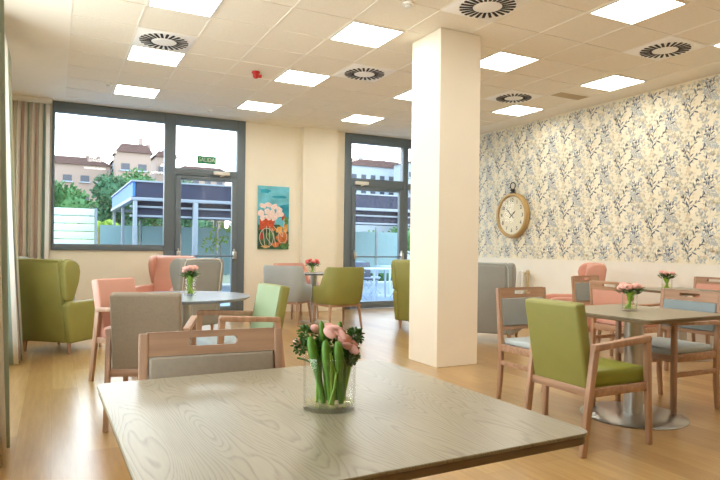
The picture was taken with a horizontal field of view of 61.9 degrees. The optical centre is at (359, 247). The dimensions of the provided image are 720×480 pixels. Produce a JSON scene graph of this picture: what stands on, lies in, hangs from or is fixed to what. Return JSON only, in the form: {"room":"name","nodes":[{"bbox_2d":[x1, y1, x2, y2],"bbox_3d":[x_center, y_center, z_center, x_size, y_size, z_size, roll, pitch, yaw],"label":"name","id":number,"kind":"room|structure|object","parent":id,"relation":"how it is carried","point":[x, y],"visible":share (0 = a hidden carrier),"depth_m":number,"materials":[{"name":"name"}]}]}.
{"room":"care facility","nodes":[
{"label":"care facility","id":0,"kind":"room"},
{"bbox_2d":[12,100,344,310],"bbox_3d":[-1.774,-0.530,10.745,7.900,3.375,0.340,1,0,-27],"label":"wall","id":1,"kind":"structure","parent":0,"point":[309,161],"depth_m":10.93,"materials":[{"name":"beige paint"}]},
{"bbox_2d":[51,100,175,250],"bbox_3d":[-3.922,-1.100,9.645,1.840,2.290,0.120,1,0,-27],"label":"window","id":2,"kind":"structure","parent":1,"relation":"in","point":[168,119],"depth_m":9.79,"materials":[{"name":"grey metal"}]},
{"bbox_2d":[163,114,245,310],"bbox_3d":[-2.662,-0.542,10.292,1.365,3.375,0.120,1,0,-27],"label":"window","id":3,"kind":"structure","parent":1,"relation":"in","point":[239,127],"depth_m":10.49,"materials":[{"name":"grey metal"}]},
{"bbox_2d":[175,171,237,310],"bbox_3d":[-2.611,-0.086,10.231,1.047,2.445,0.160,1,0,-27],"label":"door","id":4,"kind":"structure","parent":3,"relation":"attached to","point":[234,193],"depth_m":10.35,"materials":[{"name":"grey metal"}]},
{"bbox_2d":[197,156,215,164],"bbox_3d":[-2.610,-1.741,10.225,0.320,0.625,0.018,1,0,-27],"label":"exit sign","id":5,"kind":"object","parent":3,"relation":"hanging from","point":[200,159],"visible":1,"depth_m":10.22,"materials":[{"name":"green plastic"}]},
{"bbox_2d":[257,185,288,248],"bbox_3d":[-1.558,-0.540,10.799,0.602,1.130,0.038,1,0,-27],"label":"painting","id":6,"kind":"object","parent":1,"relation":"attached to","point":[273,201],"visible":1,"depth_m":10.78,"materials":[{"name":"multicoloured paint"}]},
{"bbox_2d":[259,218,274,227],"bbox_3d":[-1.660,-0.441,10.729,0.300,0.160,0.002,1,0,-27],"label":"basket","id":7,"kind":"object","parent":6,"relation":"on","point":[263,222],"depth_m":10.73,"materials":[{"name":"paint"}]},
{"bbox_2d":[243,307,341,311],"bbox_3d":[-2.784,1.109,10.121,5.570,0.070,0.152,1,0,-27],"label":"baseboard","id":8,"kind":"structure","parent":1,"relation":"attached to","point":[294,308],"depth_m":11.07,"materials":[{"name":"beige paint"}]},
{"bbox_2d":[343,133,410,308],"bbox_3d":[0.600,-0.500,11.957,2.070,3.375,0.120,1,0,-27],"label":"window","id":9,"kind":"structure","parent":1,"relation":"in","point":[404,144],"depth_m":11.70,"materials":[{"name":"grey metal"}]},
{"bbox_2d":[350,181,403,308],"bbox_3d":[0.340,-0.048,11.738,1.157,2.445,0.160,1,0,-27],"label":"door","id":10,"kind":"structure","parent":9,"relation":"attached to","point":[400,255],"depth_m":11.71,"materials":[{"name":"grey metal"}]},
{"bbox_2d":[222,275,229,283],"bbox_3d":[-17.092,4.061,187.336,460.000,0.200,310.800,1,0,-27],"label":"ground","id":11,"kind":"structure","parent":0,"point":[226,278],"depth_m":75.03,"materials":[{"name":"white concrete"}]},
{"bbox_2d":[54,223,97,242],"bbox_3d":[-11.022,1.456,22.457,2.790,5.184,2.612,1,0,-27],"label":"tree","id":12,"kind":"object","parent":11,"relation":"on","point":[63,223],"visible":0.02,"depth_m":22.45,"materials":[{"name":"green plant"}]},
{"bbox_2d":[54,180,99,223],"bbox_3d":[-15.447,-0.033,30.061,4.034,8.043,4.491,1,0,-35],"label":"tree","id":13,"kind":"object","parent":11,"relation":"on","point":[66,197],"visible":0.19,"depth_m":29.44,"materials":[{"name":"green plant"}]},
{"bbox_2d":[55,155,112,243],"bbox_3d":[-42.736,-4.667,84.817,13.500,16.600,10.600,1,0,-27],"label":"building","id":14,"kind":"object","parent":11,"relation":"on","point":[81,171],"visible":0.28,"depth_m":81.54,"materials":[{"name":"brick"}]},
{"bbox_2d":[83,219,118,243],"bbox_3d":[-10.737,1.434,24.843,2.216,5.224,2.216,1,0,-27],"label":"bush","id":15,"kind":"object","parent":11,"relation":"on","point":[110,222],"visible":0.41,"depth_m":24.73,"materials":[{"name":"green plant"}]},
{"bbox_2d":[109,160,113,174],"bbox_3d":[-36.462,-4.287,88.023,1.000,16.000,10.600,1,0,-27],"label":"building","id":16,"kind":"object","parent":11,"relation":"on","point":[112,161],"visible":0.06,"depth_m":85.12,"materials":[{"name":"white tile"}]},
{"bbox_2d":[89,170,148,244],"bbox_3d":[-14.855,-0.335,37.281,4.012,8.662,4.860,1,0,-27],"label":"tree","id":17,"kind":"object","parent":11,"relation":"on","point":[106,187],"visible":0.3,"depth_m":35.87,"materials":[{"name":"green plant"}]},
{"bbox_2d":[111,138,152,243],"bbox_3d":[-30.978,-5.517,81.271,4.800,18.600,5.600,1,0,-27],"label":"building","id":18,"kind":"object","parent":11,"relation":"on","point":[126,156],"visible":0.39,"depth_m":79.01,"materials":[{"name":"brick"}]},
{"bbox_2d":[117,167,161,225],"bbox_3d":[-15.036,-0.917,43.736,5.272,9.820,4.740,1,0,-27],"label":"tree","id":19,"kind":"object","parent":11,"relation":"on","point":[135,176],"visible":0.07,"depth_m":42.64,"materials":[{"name":"green plant"}]},
{"bbox_2d":[151,149,177,225],"bbox_3d":[-30.576,-5.512,92.142,3.400,18.600,8.600,1,0,-27],"label":"building","id":20,"kind":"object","parent":11,"relation":"on","point":[157,161],"visible":0.19,"depth_m":88.23,"materials":[{"name":"concrete"}]},
{"bbox_2d":[157,180,212,227],"bbox_3d":[-10.332,-0.071,36.223,3.532,8.249,3.883,1,0,-4],"label":"tree","id":21,"kind":"object","parent":11,"relation":"on","point":[184,222],"visible":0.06,"depth_m":35.30,"materials":[{"name":"green plant"}]},
{"bbox_2d":[180,166,224,257],"bbox_3d":[-26.931,-4.465,98.500,8.100,16.600,8.600,1,0,-27],"label":"building","id":22,"kind":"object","parent":11,"relation":"on","point":[189,167],"visible":0.07,"depth_m":95.14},
{"bbox_2d":[352,157,398,232],"bbox_3d":[-0.146,-5.722,106.551,13.100,19.800,10.600,1,0,-27],"label":"building","id":23,"kind":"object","parent":11,"relation":"on","point":[362,168],"visible":0.14,"depth_m":102.02,"materials":[{"name":"white concrete"}]},
{"bbox_2d":[357,226,409,280],"bbox_3d":[1.007,1.165,43.186,5.520,6.075,5.160,1,0,-27],"label":"tree","id":24,"kind":"object","parent":11,"relation":"on","point":[394,229],"visible":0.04,"depth_m":42.07,"materials":[{"name":"green plant"}]},
{"bbox_2d":[392,161,410,259],"bbox_3d":[9.966,-4.843,99.368,8.600,18.300,4.600,1,0,-27],"label":"building","id":25,"kind":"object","parent":11,"relation":"on","point":[396,166],"visible":0.06,"depth_m":97.66,"materials":[{"name":"white concrete"}]},
{"bbox_2d":[0,281,719,479],"bbox_3d":[0.845,1.316,9.310,22.000,0.250,22.600,1,0,-27],"label":"floor","id":26,"kind":"structure","parent":0,"point":[56,414],"depth_m":4.26,"materials":[{"name":"brown wood"}]},
{"bbox_2d":[18,258,101,353],"bbox_3d":[-3.336,0.627,6.697,0.705,1.020,0.754,1,0,14],"label":"armchair","id":27,"kind":"object","parent":26,"relation":"on","point":[48,287],"visible":0.75,"depth_m":6.38,"materials":[{"name":"green fabric"}]},
{"bbox_2d":[54,207,96,243],"bbox_3d":[-8.005,0.033,15.018,2.600,2.150,0.070,1,0,-27],"label":"screen","id":28,"kind":"object","parent":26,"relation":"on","point":[69,237],"visible":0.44,"depth_m":15.34,"materials":[{"name":"silver metal"}]},
{"bbox_2d":[88,277,137,381],"bbox_3d":[-1.972,0.716,5.278,0.622,0.882,0.524,1,0,25],"label":"armchair","id":29,"kind":"object","parent":26,"relation":"on","point":[102,288],"visible":0.27,"depth_m":5.19,"materials":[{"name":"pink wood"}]},
{"bbox_2d":[103,292,197,431],"bbox_3d":[-1.407,0.723,4.082,0.524,0.882,0.622,1,0,-9],"label":"armchair","id":30,"kind":"object","parent":26,"relation":"on","point":[132,314],"visible":0.64,"depth_m":3.81,"materials":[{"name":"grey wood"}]},
{"bbox_2d":[135,255,194,291],"bbox_3d":[-3.009,0.632,9.216,0.705,1.020,0.752,1,0,11],"label":"armchair","id":31,"kind":"object","parent":26,"relation":"on","point":[159,266],"visible":0.39,"depth_m":9.41,"materials":[{"name":"pink fabric"}]},
{"bbox_2d":[170,258,223,329],"bbox_3d":[-2.324,0.640,7.995,0.754,1.020,0.705,1,0,37],"label":"armchair","id":32,"kind":"object","parent":26,"relation":"on","point":[211,270],"visible":0.47,"depth_m":7.81,"materials":[{"name":"grey fabric"}]},
{"bbox_2d":[159,291,249,344],"bbox_3d":[-1.516,0.786,5.149,1.120,0.750,1.120,1,0,-27],"label":"round table","id":33,"kind":"object","parent":26,"relation":"on","point":[201,297],"visible":0.27,"depth_m":5.08,"materials":[{"name":"grey wood"}]},
{"bbox_2d":[183,280,196,295],"bbox_3d":[-1.479,0.336,5.220,0.110,0.150,0.110,1,0,-27],"label":"glass vase","id":34,"kind":"object","parent":33,"relation":"on","point":[183,280],"visible":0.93,"depth_m":5.21,"materials":[{"name":"glass"}]},
{"bbox_2d":[180,265,200,293],"bbox_3d":[-1.481,0.274,5.221,0.168,0.248,0.171,1,0,31],"label":"bunch","id":35,"kind":"object","parent":34,"relation":"in","point":[189,272],"visible":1,"depth_m":5.20,"materials":[{"name":"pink plant"}]},
{"bbox_2d":[138,327,281,379],"bbox_3d":[-0.430,0.736,1.921,0.508,0.877,0.584,1,0,-23],"label":"dining chair","id":36,"kind":"object","parent":26,"relation":"on","point":[166,345],"visible":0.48,"depth_m":2.14,"materials":[{"name":"brown wood"}]},
{"bbox_2d":[201,220,230,258],"bbox_3d":[-4.152,0.082,17.526,1.039,2.151,0.792,1,0,-27],"label":"sapling","id":37,"kind":"object","parent":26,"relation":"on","point":[222,225],"visible":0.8,"depth_m":17.52,"materials":[{"name":"green plant"}]},
{"bbox_2d":[196,283,289,367],"bbox_3d":[-0.927,0.730,4.700,0.622,0.882,0.524,1,0,-34],"label":"armchair","id":38,"kind":"object","parent":26,"relation":"on","point":[269,310],"visible":0.36,"depth_m":4.68,"materials":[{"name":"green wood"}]},
{"bbox_2d":[100,220,396,281],"bbox_3d":[-2.981,0.197,19.823,10.320,1.950,0.060,1,0,-27],"label":"fence","id":39,"kind":"object","parent":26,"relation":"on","point":[375,243],"visible":0.23,"depth_m":18.99,"materials":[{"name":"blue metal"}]},
{"bbox_2d":[111,180,410,257],"bbox_3d":[-2.829,-0.196,18.523,8.600,2.740,5.670,1,0,-27],"label":"pergola","id":40,"kind":"object","parent":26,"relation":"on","point":[198,201],"visible":0.44,"depth_m":15.02,"materials":[{"name":"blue metal"}]},
{"bbox_2d":[263,265,311,326],"bbox_3d":[-1.106,0.717,9.185,0.650,0.901,0.642,1,0,19],"label":"tub chair","id":41,"kind":"object","parent":26,"relation":"on","point":[300,292],"visible":0.63,"depth_m":8.90,"materials":[{"name":"grey fabric"}]},
{"bbox_2d":[273,263,318,319],"bbox_3d":[-1.088,0.717,10.147,0.650,0.901,0.642,1,0,-42],"label":"tub chair","id":42,"kind":"object","parent":26,"relation":"on","point":[303,265],"visible":0.21,"depth_m":10.35,"materials":[{"name":"pink leather"}]},
{"bbox_2d":[299,272,328,323],"bbox_3d":[-0.734,0.783,9.511,0.660,0.775,0.660,1,0,-27],"label":"round table","id":43,"kind":"object","parent":26,"relation":"on","point":[313,279],"visible":0.52,"depth_m":9.46,"materials":[{"name":"grey wood"}]},
{"bbox_3d":[-0.755,0.345,9.497,0.100,0.100,0.100,1,0,-27],"label":"glass vase","id":44,"kind":"object","parent":43,"relation":"on","visible":0},
{"bbox_2d":[305,259,319,271],"bbox_3d":[-0.738,0.276,9.499,0.255,0.213,0.256,1,0,45],"label":"bunch","id":45,"kind":"object","parent":44,"relation":"in","point":[316,261],"visible":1,"depth_m":9.46,"materials":[{"name":"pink plant"}]},
{"bbox_2d":[311,267,363,327],"bbox_3d":[-0.322,0.727,8.846,0.650,0.901,0.642,1,0,-34],"label":"tub chair","id":46,"kind":"object","parent":26,"relation":"on","point":[342,287],"visible":0.91,"depth_m":8.59,"materials":[{"name":"green fabric"}]},
{"bbox_2d":[97,360,587,479],"bbox_3d":[-0.134,0.803,1.638,1.010,0.750,1.020,1,0,-28],"label":"square table","id":47,"kind":"object","parent":26,"relation":"on","point":[401,423],"visible":0.98,"depth_m":1.44,"materials":[{"name":"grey wood"}]},
{"bbox_2d":[303,355,355,397],"bbox_3d":[-0.082,0.359,1.600,0.140,0.140,0.112,1,0,0],"label":"glass vase","id":48,"kind":"object","parent":47,"relation":"on","point":[304,355],"visible":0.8,"depth_m":1.60,"materials":[{"name":"glass"}]},
{"bbox_2d":[290,321,364,404],"bbox_3d":[-0.086,0.303,1.596,0.200,0.217,0.082,1,0,-2],"label":"bunch","id":49,"kind":"object","parent":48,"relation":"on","point":[325,358],"visible":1,"depth_m":1.58,"materials":[{"name":"green plant"}]},
{"bbox_2d":[355,262,378,296],"bbox_3d":[0.168,0.794,14.937,0.476,0.849,0.538,1,0,-27],"label":"chair","id":50,"kind":"object","parent":26,"relation":"on","point":[367,273],"visible":0.5,"depth_m":15.13,"materials":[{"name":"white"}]},
{"bbox_2d":[363,276,380,293],"bbox_3d":[0.239,0.795,15.958,0.538,0.849,0.476,1,0,-27],"label":"chair","id":51,"kind":"object","parent":26,"relation":"on","point":[371,276],"visible":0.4,"depth_m":15.85,"materials":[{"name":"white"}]},
{"bbox_2d":[364,268,390,299],"bbox_3d":[0.473,0.852,14.338,0.800,0.731,0.800,1,0,-27],"label":"table","id":52,"kind":"object","parent":26,"relation":"on","point":[373,269],"visible":0.53,"depth_m":14.00,"materials":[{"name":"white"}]},
{"bbox_2d":[375,266,390,293],"bbox_3d":[0.927,0.858,16.198,0.800,0.731,0.800,1,0,-27],"label":"table","id":53,"kind":"object","parent":26,"relation":"on","point":[377,272],"visible":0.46,"depth_m":15.73,"materials":[{"name":"white metal"}]},
{"bbox_2d":[391,259,409,328],"bbox_3d":[0.946,0.682,8.806,0.705,1.020,0.752,1,0,41],"label":"armchair","id":54,"kind":"object","parent":26,"relation":"on","point":[400,268],"visible":0.34,"depth_m":8.69,"materials":[{"name":"green fabric"}]},
{"bbox_2d":[477,262,520,337],"bbox_3d":[1.689,0.692,7.774,0.705,1.020,0.754,1,0,25],"label":"armchair","id":55,"kind":"object","parent":26,"relation":"on","point":[491,275],"visible":0.34,"depth_m":7.45,"materials":[{"name":"grey fabric"}]},
{"bbox_2d":[496,287,595,414],"bbox_3d":[1.429,0.760,4.638,0.508,0.877,0.584,1,0,-27],"label":"dining chair","id":56,"kind":"object","parent":26,"relation":"on","point":[510,306],"visible":0.53,"depth_m":4.75,"materials":[{"name":"brown wood"}]},
{"bbox_2d":[546,262,606,337],"bbox_3d":[2.893,0.707,8.176,0.752,1.020,0.705,1,0,11],"label":"armchair","id":57,"kind":"object","parent":26,"relation":"on","point":[590,268],"visible":0.3,"depth_m":7.84,"materials":[{"name":"pink fabric"}]},
{"bbox_2d":[524,297,652,457],"bbox_3d":[1.406,0.759,3.748,0.622,0.882,0.524,1,0,-27],"label":"armchair","id":58,"kind":"object","parent":26,"relation":"on","point":[562,356],"visible":0.94,"depth_m":3.59,"materials":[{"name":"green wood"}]},
{"bbox_2d":[571,275,613,355],"bbox_3d":[2.887,0.778,7.078,0.508,0.877,0.584,1,0,-33],"label":"dining chair","id":59,"kind":"object","parent":26,"relation":"on","point":[580,288],"visible":0.35,"depth_m":7.21,"materials":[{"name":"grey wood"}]},
{"bbox_2d":[589,280,669,370],"bbox_3d":[2.725,0.776,6.066,0.605,0.877,0.528,1,0,-27],"label":"dining chair","id":60,"kind":"object","parent":26,"relation":"on","point":[600,294],"visible":0.44,"depth_m":5.99,"materials":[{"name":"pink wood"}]},
{"bbox_2d":[580,304,719,429],"bbox_3d":[1.970,0.830,4.323,0.860,0.750,0.860,1,0,-29],"label":"square table","id":61,"kind":"object","parent":26,"relation":"on","point":[629,413],"visible":0.8,"depth_m":4.26,"materials":[{"name":"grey wood"}]},
{"bbox_2d":[622,295,637,310],"bbox_3d":[1.954,0.395,4.346,0.104,0.120,0.104,1,0,-27],"label":"glass vase","id":62,"kind":"object","parent":61,"relation":"on","point":[631,309],"visible":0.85,"depth_m":4.34,"materials":[{"name":"glass"}]},
{"bbox_2d":[613,282,646,308],"bbox_3d":[1.948,0.346,4.336,0.217,0.191,0.190,1,0,35],"label":"bunch","id":63,"kind":"object","parent":62,"relation":"in","point":[629,288],"visible":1,"depth_m":4.32,"materials":[{"name":"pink plant"}]},
{"bbox_2d":[615,288,719,414],"bbox_3d":[2.364,0.772,4.625,0.605,0.877,0.528,1,0,-27],"label":"dining chair","id":64,"kind":"object","parent":26,"relation":"on","point":[672,350],"visible":0.81,"depth_m":4.52,"materials":[{"name":"brown wood"}]},
{"bbox_2d":[634,287,719,361],"bbox_3d":[3.644,0.852,6.828,0.760,0.750,0.760,1,0,-15],"label":"square table","id":65,"kind":"object","parent":26,"relation":"on","point":[681,335],"visible":0.22,"depth_m":6.77,"materials":[{"name":"brown wood"}]},
{"bbox_3d":[3.515,0.415,6.872,0.110,0.120,0.110,1,0,-27],"label":"glass vase","id":66,"kind":"object","parent":65,"relation":"on","visible":0},
{"bbox_2d":[658,270,676,287],"bbox_3d":[3.514,0.360,6.876,0.199,0.203,0.204,1,0,-27],"label":"bunch","id":67,"kind":"object","parent":66,"relation":"in","point":[664,274],"visible":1,"depth_m":6.86,"materials":[{"name":"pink plant"}]},
{"bbox_2d":[670,277,719,343],"bbox_3d":[4.042,0.793,7.121,0.605,0.877,0.528,1,0,-29],"label":"dining chair","id":68,"kind":"object","parent":26,"relation":"on","point":[699,282],"visible":0.22,"depth_m":7.33,"materials":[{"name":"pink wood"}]},
{"bbox_2d":[4,0,719,139],"bbox_3d":[1.354,-2.253,4.662,8.300,0.150,13.900,1,0,-27],"label":"ceiling","id":69,"kind":"structure","parent":0,"point":[537,16],"depth_m":6.87,"materials":[{"name":"tile"}]},
{"bbox_2d":[0,0,9,466],"bbox_3d":[-2.026,-0.543,3.223,0.286,3.354,0.850,1,0,-27],"label":"striped curtain","id":70,"kind":"object","parent":69,"relation":"hanging from","point":[4,328],"visible":1,"depth_m":3.39,"materials":[{"name":"fabric"}]},
{"bbox_2d":[4,31,22,364],"bbox_3d":[-3.535,-0.562,6.006,0.325,3.354,0.892,1,0,-27],"label":"striped curtain","id":71,"kind":"object","parent":69,"relation":"hanging from","point":[14,302],"visible":0.52,"depth_m":5.74,"materials":[{"name":"fabric"}]},
{"bbox_2d":[12,94,51,258],"bbox_3d":[-4.920,-0.585,8.938,0.560,3.344,0.143,1,0,-27],"label":"striped curtain","id":72,"kind":"object","parent":69,"relation":"hanging from","point":[31,114],"visible":0.6,"depth_m":8.95,"materials":[{"name":"fabric"}]},
{"bbox_2d":[113,84,160,98],"bbox_3d":[-3.192,-2.233,8.571,0.587,0.012,0.582,1,0,-27],"label":"recessed light","id":73,"kind":"object","parent":69,"relation":"in","point":[120,89],"visible":1,"depth_m":8.56,"materials":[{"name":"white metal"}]},
{"bbox_2d":[126,45,185,66],"bbox_3d":[-2.374,-2.223,6.968,0.587,0.012,0.582,1,0,-27],"label":"recessed light","id":74,"kind":"object","parent":69,"relation":"in","point":[136,53],"visible":1,"depth_m":6.96,"materials":[{"name":"white plastic"}]},
{"bbox_2d":[132,27,196,52],"bbox_3d":[-2.101,-2.213,6.433,0.587,0.025,0.582,1,0,-27],"label":"ceiling vent","id":75,"kind":"object","parent":69,"relation":"in","point":[145,37],"visible":1,"depth_m":6.37,"materials":[{"name":"white metal"}]},
{"bbox_2d":[147,0,222,17],"bbox_3d":[-1.556,-2.212,5.364,0.587,0.012,0.582,1,0,-27],"label":"recessed light","id":76,"kind":"object","parent":69,"relation":"in","point":[205,8],"visible":1,"depth_m":5.48,"materials":[{"name":"white plastic"}]},
{"bbox_2d":[252,70,261,78],"bbox_3d":[-1.299,-2.173,7.553,0.125,0.085,0.100,1,0,-27],"label":"fire alarm","id":77,"kind":"object","parent":69,"relation":"attached to","point":[256,74],"visible":1,"depth_m":7.52,"materials":[{"name":"red plastic"}]},
{"bbox_2d":[237,100,282,112],"bbox_3d":[-1.575,-2.212,9.397,0.587,0.012,0.582,1,0,-27],"label":"recessed light","id":78,"kind":"object","parent":69,"relation":"in","point":[247,105],"visible":1,"depth_m":9.38,"materials":[{"name":"white plastic"}]},
{"bbox_2d":[273,69,330,86],"bbox_3d":[-0.756,-2.202,7.793,0.587,0.012,0.582,1,0,-27],"label":"recessed light","id":79,"kind":"object","parent":69,"relation":"in","point":[290,76],"visible":1,"depth_m":7.79,"materials":[{"name":"white plastic"}]},
{"bbox_2d":[340,114,384,123],"bbox_3d":[0.043,-2.192,10.222,0.587,0.012,0.582,1,0,-27],"label":"recessed light","id":80,"kind":"object","parent":69,"relation":"in","point":[356,118],"visible":1,"depth_m":10.23,"materials":[{"name":"white plastic"}]},
{"bbox_2d":[334,64,395,81],"bbox_3d":[0.056,-2.185,7.534,0.587,0.025,0.582,1,0,-27],"label":"ceiling vent","id":81,"kind":"object","parent":69,"relation":"in","point":[354,71],"visible":1,"depth_m":7.48,"materials":[{"name":"white metal"}]},
{"bbox_2d":[329,21,404,48],"bbox_3d":[0.062,-2.191,6.190,0.587,0.012,0.582,1,0,-27],"label":"recessed light","id":82,"kind":"object","parent":69,"relation":"in","point":[357,33],"visible":1,"depth_m":6.17,"materials":[{"name":"white plastic"}]},
{"bbox_2d":[64,0,719,135],"bbox_3d":[1.419,-2.179,4.862,6.675,0.008,12.616,1,0,-27],"label":"grid","id":83,"kind":"structure","parent":69,"relation":"attached to","point":[688,2],"depth_m":6.89,"materials":[{"name":"white metal"}]},
{"bbox_2d":[393,89,411,100],"bbox_3d":[0.861,-2.181,8.619,0.587,0.012,0.582,1,0,-27],"label":"recessed light","id":84,"kind":"object","parent":69,"relation":"in","point":[407,95],"visible":0.23,"depth_m":8.65,"materials":[{"name":"white plastic"}]},
{"bbox_2d":[402,1,413,8],"bbox_3d":[0.430,-2.169,5.370,0.100,0.042,0.100,1,0,-27],"label":"smoke detector","id":85,"kind":"object","parent":69,"relation":"attached to","point":[408,4],"visible":1,"depth_m":5.34,"materials":[{"name":"white plastic"}]},
{"bbox_2d":[442,0,534,21],"bbox_3d":[1.147,-2.171,5.397,0.587,0.025,0.582,1,0,-27],"label":"ceiling vent","id":86,"kind":"object","parent":69,"relation":"in","point":[485,10],"visible":1,"depth_m":5.42,"materials":[{"name":"white metal"}]},
{"bbox_2d":[481,51,539,72],"bbox_3d":[1.679,-2.171,7.016,0.587,0.012,0.582,1,0,-27],"label":"recessed light","id":87,"kind":"object","parent":69,"relation":"in","point":[502,61],"visible":0.77,"depth_m":6.98,"materials":[{"name":"white plastic"}]},
{"bbox_2d":[485,90,543,103],"bbox_3d":[2.212,-2.157,8.635,0.587,0.025,0.582,1,0,-27],"label":"ceiling vent","id":88,"kind":"object","parent":69,"relation":"in","point":[513,97],"visible":1,"depth_m":8.57,"materials":[{"name":"white metal"}]},
{"bbox_2d":[492,104,543,115],"bbox_3d":[2.479,-2.160,9.445,0.587,0.012,0.582,1,0,-27],"label":"recessed light","id":89,"kind":"object","parent":69,"relation":"in","point":[514,110],"visible":1,"depth_m":9.43,"materials":[{"name":"white plastic"}]},
{"bbox_2d":[548,91,590,100],"bbox_3d":[2.975,-2.154,8.522,0.580,0.006,0.260,1,0,-27],"label":"ceiling vent","id":90,"kind":"object","parent":69,"relation":"in","point":[566,95],"visible":1,"depth_m":8.52,"materials":[{"name":"white metal"}]},
{"bbox_2d":[579,74,646,91],"bbox_3d":[3.297,-2.150,7.842,0.587,0.012,0.582,1,0,-27],"label":"recessed light","id":91,"kind":"object","parent":69,"relation":"in","point":[613,82],"visible":1,"depth_m":7.83,"materials":[{"name":"white plastic"}]},
{"bbox_2d":[588,0,687,24],"bbox_3d":[2.498,-2.160,5.413,0.587,0.012,0.582,1,0,-27],"label":"recessed light","id":92,"kind":"object","parent":69,"relation":"in","point":[630,12],"visible":1,"depth_m":5.44,"materials":[{"name":"white plastic"}]},
{"bbox_2d":[624,36,707,60],"bbox_3d":[3.303,-2.143,6.498,0.587,0.025,0.582,1,0,-27],"label":"ceiling vent","id":93,"kind":"object","parent":69,"relation":"in","point":[671,46],"visible":1,"depth_m":6.45,"materials":[{"name":"white metal"}]},
{"bbox_2d":[711,43,719,47],"bbox_3d":[4.115,-2.139,6.239,0.587,0.012,0.582,1,0,-27],"label":"recessed light","id":94,"kind":"object","parent":69,"relation":"in","point":[717,45],"visible":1,"depth_m":6.35,"materials":[{"name":"white plastic"}]},
{"bbox_2d":[409,28,480,367],"bbox_3d":[0.882,-0.496,6.291,0.500,3.375,0.530,1,0,-27],"label":"wall column","id":95,"kind":"structure","parent":0,"point":[446,63],"depth_m":6.08,"materials":[{"name":"paint"}]},
{"bbox_2d":[478,73,719,342],"bbox_3d":[4.925,-0.445,6.525,0.205,3.375,13.950,1,0,-27],"label":"wall","id":96,"kind":"structure","parent":0,"point":[630,185],"depth_m":8.66,"materials":[{"name":"beige paper"}]},
{"bbox_2d":[496,182,529,237],"bbox_3d":[2.688,-0.669,10.574,0.110,0.986,0.790,1,0,-27],"label":"wall clock","id":97,"kind":"object","parent":96,"relation":"attached to","point":[513,211],"visible":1,"depth_m":10.53,"materials":[{"name":"gold metal"}]},
{"bbox_2d":[515,270,529,297],"bbox_3d":[2.717,0.795,10.453,0.133,0.840,0.700,1,0,-27],"label":"radiator","id":98,"kind":"object","parent":96,"relation":"attached to","point":[522,277],"visible":0.27,"depth_m":10.24,"materials":[{"name":"white metal"}]},
{"bbox_2d":[602,330,713,347],"bbox_3d":[4.811,1.207,6.478,0.012,0.070,13.550,1,0,-27],"label":"baseboard","id":99,"kind":"structure","parent":96,"relation":"attached to","point":[650,334],"depth_m":7.66,"materials":[{"name":"white paint"}]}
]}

